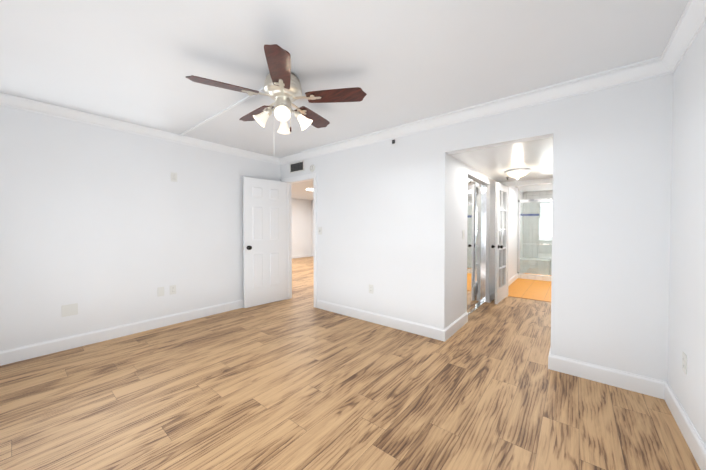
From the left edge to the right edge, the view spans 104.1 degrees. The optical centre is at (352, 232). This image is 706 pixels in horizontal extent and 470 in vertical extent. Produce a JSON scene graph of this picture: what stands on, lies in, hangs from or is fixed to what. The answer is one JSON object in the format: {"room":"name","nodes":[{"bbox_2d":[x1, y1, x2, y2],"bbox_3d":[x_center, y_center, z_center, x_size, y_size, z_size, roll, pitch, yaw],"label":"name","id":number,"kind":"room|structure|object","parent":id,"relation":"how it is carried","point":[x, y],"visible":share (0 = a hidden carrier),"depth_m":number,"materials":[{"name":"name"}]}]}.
{"room":"empty bedroom","nodes":[
{"label":"empty bedroom","id":0,"kind":"room"},
{"bbox_2d":[0,105,280,350],"bbox_3d":[-2.487,-0.033,3.446,0.120,2.440,3.720,1,1,39],"label":"wall","id":1,"kind":"structure","parent":0,"point":[103,227],"depth_m":3.06,"materials":[{"name":"paint"}]},
{"bbox_2d":[61,303,77,316],"bbox_3d":[-2.914,0.797,2.833,0.006,0.118,0.118,1,1,39],"label":"outlet","id":2,"kind":"object","parent":1,"relation":"attached to","point":[69,309],"visible":1,"depth_m":2.83,"materials":[{"name":"white plastic"}]},
{"bbox_2d":[0,299,243,365],"bbox_3d":[-2.394,1.121,3.474,0.016,0.130,3.550,1,1,39],"label":"baseboard","id":3,"kind":"structure","parent":1,"relation":"attached to","point":[17,354],"depth_m":3.03,"materials":[{"name":"white wood"}]},
{"bbox_2d":[0,93,279,163],"bbox_3d":[-2.372,-1.207,3.410,0.080,0.092,3.420,1,1,39],"label":"crown molding","id":4,"kind":"structure","parent":1,"relation":"attached to","point":[6,100],"depth_m":3.08,"materials":[{"name":"white wood"}]},
{"bbox_2d":[157,287,163,296],"bbox_3d":[-2.410,0.742,3.455,0.006,0.115,0.072,1,1,39],"label":"electrical outlet","id":5,"kind":"object","parent":1,"relation":"attached to","point":[160,291],"visible":1,"depth_m":3.45,"materials":[{"name":"white plastic"}]},
{"bbox_2d":[170,285,175,294],"bbox_3d":[-2.326,0.740,3.558,0.008,0.115,0.072,1,1,39],"label":"electrical outlet","id":6,"kind":"object","parent":1,"relation":"attached to","point":[172,289],"visible":1,"depth_m":3.56,"materials":[{"name":"white plastic"}]},
{"bbox_2d":[171,172,176,181],"bbox_3d":[-2.309,-0.715,3.553,0.008,0.115,0.072,1,1,39],"label":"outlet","id":7,"kind":"object","parent":1,"relation":"attached to","point":[173,177],"visible":1,"depth_m":3.55,"materials":[{"name":"white plastic"}]},
{"bbox_2d":[291,198,311,254],"bbox_3d":[-3.415,-0.147,10.088,0.120,2.440,5.200,1,1,39],"label":"wall","id":8,"kind":"structure","parent":0,"point":[301,226],"depth_m":11.54,"materials":[{"name":"paint"}]},
{"bbox_2d":[292,254,310,258],"bbox_3d":[-3.400,1.009,10.018,0.016,0.130,5.080,1,1,39],"label":"baseboard","id":9,"kind":"structure","parent":8,"relation":"attached to","point":[301,255],"depth_m":11.54,"materials":[{"name":"white wood"}]},
{"bbox_2d":[311,200,313,253],"bbox_3d":[0.550,-0.148,10.147,5.970,2.440,0.120,1,1,39],"label":"wall","id":10,"kind":"structure","parent":0,"point":[312,226],"depth_m":11.93,"materials":[{"name":"paint"}]},
{"bbox_2d":[0,0,688,199],"bbox_3d":[-0.896,-1.340,5.558,9.710,0.100,9.040,1,1,39],"label":"ceiling","id":11,"kind":"structure","parent":0,"point":[397,62],"depth_m":1.89,"materials":[{"name":"paint"}]},
{"bbox_2d":[179,87,263,135],"bbox_3d":[-1.426,-1.238,2.893,2.040,0.013,0.022,1,1,39],"label":"trim","id":12,"kind":"structure","parent":11,"relation":"attached to","point":[262,89],"depth_m":2.82,"materials":[{"name":"white wood"}]},
{"bbox_2d":[186,44,366,133],"bbox_3d":[-0.584,-0.903,2.236,1.230,0.660,1.262,1,1,39],"label":"ceiling fan","id":13,"kind":"object","parent":11,"relation":"attached to","point":[282,88],"visible":1,"depth_m":2.11,"materials":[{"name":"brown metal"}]},
{"bbox_2d":[0,256,699,469],"bbox_3d":[-0.790,1.181,5.548,10.100,0.060,9.250,1,1,39],"label":"floor","id":14,"kind":"structure","parent":0,"point":[298,380],"depth_m":1.96,"materials":[{"name":"brown wood"}]},
{"bbox_2d":[281,73,673,380],"bbox_3d":[0.497,-0.034,3.501,4.690,2.440,0.120,1,1,39],"label":"wall","id":15,"kind":"structure","parent":0,"point":[612,174],"depth_m":2.36,"materials":[{"name":"paint"}]},
{"bbox_2d":[290,160,303,172],"bbox_3d":[-0.929,-1.082,4.552,0.360,0.170,0.012,1,1,39],"label":"air vent","id":16,"kind":"object","parent":15,"relation":"in","point":[298,166],"visible":1,"depth_m":4.54,"materials":[{"name":"black plastic"}]},
{"bbox_2d":[282,173,316,307],"bbox_3d":[-0.852,0.119,4.596,0.854,2.097,0.152,1,1,39],"label":"door frame","id":17,"kind":"structure","parent":15,"relation":"attached to","point":[298,179],"depth_m":4.77,"materials":[{"name":"white wood"}]},
{"bbox_2d":[243,177,285,307],"bbox_3d":[-1.424,0.151,4.498,0.169,2.020,0.744,1,1,43],"label":"bedroom door","id":18,"kind":"structure","parent":17,"relation":"attached to","point":[264,240],"depth_m":4.45,"materials":[{"name":"white paint"}]},
{"bbox_2d":[318,227,321,234],"bbox_3d":[-0.511,-0.027,4.227,0.072,0.115,0.020,1,1,39],"label":"light switch","id":19,"kind":"object","parent":15,"relation":"attached to","point":[319,230],"visible":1,"depth_m":4.22,"materials":[{"name":"white plastic"}]},
{"bbox_2d":[369,284,372,293],"bbox_3d":[0.238,0.747,3.642,0.072,0.115,0.008,1,1,39],"label":"electrical outlet","id":20,"kind":"object","parent":15,"relation":"attached to","point":[370,288],"visible":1,"depth_m":3.64,"materials":[{"name":"white plastic"}]},
{"bbox_2d":[317,300,446,341],"bbox_3d":[0.229,1.118,3.650,2.012,0.130,0.016,1,1,39],"label":"baseboard","id":21,"kind":"structure","parent":15,"relation":"attached to","point":[440,334],"depth_m":3.47,"materials":[{"name":"white wood"}]},
{"bbox_2d":[280,56,673,164],"bbox_3d":[0.480,-1.206,3.366,4.570,0.092,0.080,1,1,39],"label":"crown molding","id":22,"kind":"structure","parent":15,"relation":"attached to","point":[648,70],"depth_m":2.58,"materials":[{"name":"white wood"}]},
{"bbox_2d":[468,166,489,184],"bbox_3d":[1.843,-0.840,4.128,0.116,0.110,1.190,1,1,39],"label":"wall","id":23,"kind":"structure","parent":0,"point":[477,175],"depth_m":4.03,"materials":[{"name":"paint"}]},
{"bbox_2d":[448,155,522,325],"bbox_3d":[2.829,0.054,5.359,0.120,2.200,5.700,1,1,39],"label":"wall","id":24,"kind":"structure","parent":0,"point":[457,255],"depth_m":3.54,"materials":[{"name":"paint"}]},
{"bbox_2d":[446,312,467,339],"bbox_3d":[1.269,1.124,3.349,0.016,0.130,0.796,1,1,39],"label":"baseboard","id":25,"kind":"structure","parent":24,"relation":"attached to","point":[448,332],"depth_m":3.31,"materials":[{"name":"white wood"}]},
{"bbox_2d":[467,176,486,315],"bbox_3d":[1.826,0.195,4.160,0.063,1.960,1.190,1,1,39],"label":"sliding closet doors","id":26,"kind":"structure","parent":24,"relation":"in","point":[476,253],"depth_m":4.28,"materials":[{"name":"silver metal"}]},
{"bbox_2d":[489,290,494,302],"bbox_3d":[2.470,1.098,4.832,0.016,0.130,0.640,1,1,39],"label":"baseboard","id":27,"kind":"structure","parent":24,"relation":"attached to","point":[491,296],"depth_m":4.71,"materials":[{"name":"white wood"}]},
{"bbox_2d":[491,182,507,303],"bbox_3d":[2.541,0.172,4.707,0.169,1.970,0.700,1,1,41],"label":"french door","id":28,"kind":"structure","parent":24,"relation":"in","point":[500,293],"depth_m":4.67,"materials":[{"name":"white paint"}]},
{"bbox_2d":[508,273,517,285],"bbox_3d":[3.394,1.079,5.968,0.016,0.130,2.090,1,1,39],"label":"baseboard","id":29,"kind":"structure","parent":24,"relation":"attached to","point":[512,279],"depth_m":6.20,"materials":[{"name":"white wood"}]},
{"bbox_2d":[449,137,552,182],"bbox_3d":[2.276,-0.940,3.808,1.190,0.100,2.620,1,1,39],"label":"ceiling","id":30,"kind":"structure","parent":0,"point":[497,162],"depth_m":3.32,"materials":[{"name":"white paint"}]},
{"bbox_2d":[505,168,530,178],"bbox_3d":[2.363,-0.827,3.958,0.324,0.130,0.324,1,1,39],"label":"light","id":31,"kind":"object","parent":30,"relation":"attached to","point":[517,173],"visible":1,"depth_m":3.87,"materials":[{"name":"white glass"}]},
{"bbox_2d":[499,178,552,286],"bbox_3d":[3.047,0.063,4.822,0.904,2.200,0.100,1,1,39],"label":"wall","id":32,"kind":"structure","parent":0,"point":[503,183],"depth_m":5.02,"materials":[{"name":"paint"}]},
{"bbox_2d":[505,180,552,296],"bbox_3d":[3.073,0.145,4.729,0.835,2.040,0.015,1,1,39],"label":"door frame","id":33,"kind":"structure","parent":32,"relation":"attached to","point":[508,185],"depth_m":4.83,"materials":[{"name":"white wood"}]},
{"bbox_2d":[508,278,550,301],"bbox_3d":[4.328,1.144,5.728,1.770,0.008,3.030,1,1,39],"label":"floor","id":34,"kind":"structure","parent":0,"point":[538,290],"depth_m":5.53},
{"bbox_2d":[518,198,552,280],"bbox_3d":[5.006,0.155,6.548,1.767,1.957,0.871,1,1,39],"label":"shower enclosure","id":35,"kind":"object","parent":34,"relation":"on","point":[534,268],"visible":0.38,"depth_m":6.66,"materials":[{"name":"clear glass"}]},
{"bbox_2d":[516,184,552,191],"bbox_3d":[4.388,-1.103,5.763,2.010,0.100,3.080,1,1,39],"label":"ceiling","id":36,"kind":"structure","parent":0,"point":[540,187],"depth_m":6.68,"materials":[{"name":"white paint"}]},
{"bbox_2d":[523,190,552,274],"bbox_3d":[5.319,0.027,6.933,1.770,2.200,0.120,1,1,39],"label":"wall","id":37,"kind":"structure","parent":0,"point":[538,195],"depth_m":7.28,"materials":[{"name":"tile"}]},
{"bbox_2d":[539,202,551,237],"bbox_3d":[5.177,-0.324,6.950,0.790,0.930,0.018,1,1,39],"label":"shower window","id":38,"kind":"structure","parent":37,"relation":"attached to","point":[544,206],"depth_m":7.12,"materials":[{"name":"white glass"}]},
{"bbox_2d":[667,22,705,445],"bbox_3d":[1.234,0.016,0.589,0.120,2.440,3.720,1,1,39],"label":"wall","id":39,"kind":"structure","parent":0,"point":[687,310],"depth_m":1.64,"materials":[{"name":"paint"}]},
{"bbox_2d":[548,346,705,469],"bbox_3d":[1.032,1.164,1.017,0.706,0.130,4.100,1,1,39],"label":"baseboard","id":40,"kind":"structure","parent":39,"relation":"attached to","point":[657,388],"depth_m":2.07,"materials":[{"name":"white wood"}]},
{"bbox_2d":[656,0,705,75],"bbox_3d":[1.118,-1.158,0.586,0.080,0.092,3.420,1,1,39],"label":"crown molding","id":41,"kind":"structure","parent":39,"relation":"attached to","point":[690,24],"depth_m":1.64,"materials":[{"name":"white wood"}]},
{"bbox_2d":[682,352,686,373],"bbox_3d":[2.027,0.797,1.685,0.008,0.115,0.072,1,1,39],"label":"electrical outlet","id":42,"kind":"object","parent":39,"relation":"attached to","point":[684,362],"visible":0.98,"depth_m":1.68,"materials":[{"name":"white plastic"}]}
]}

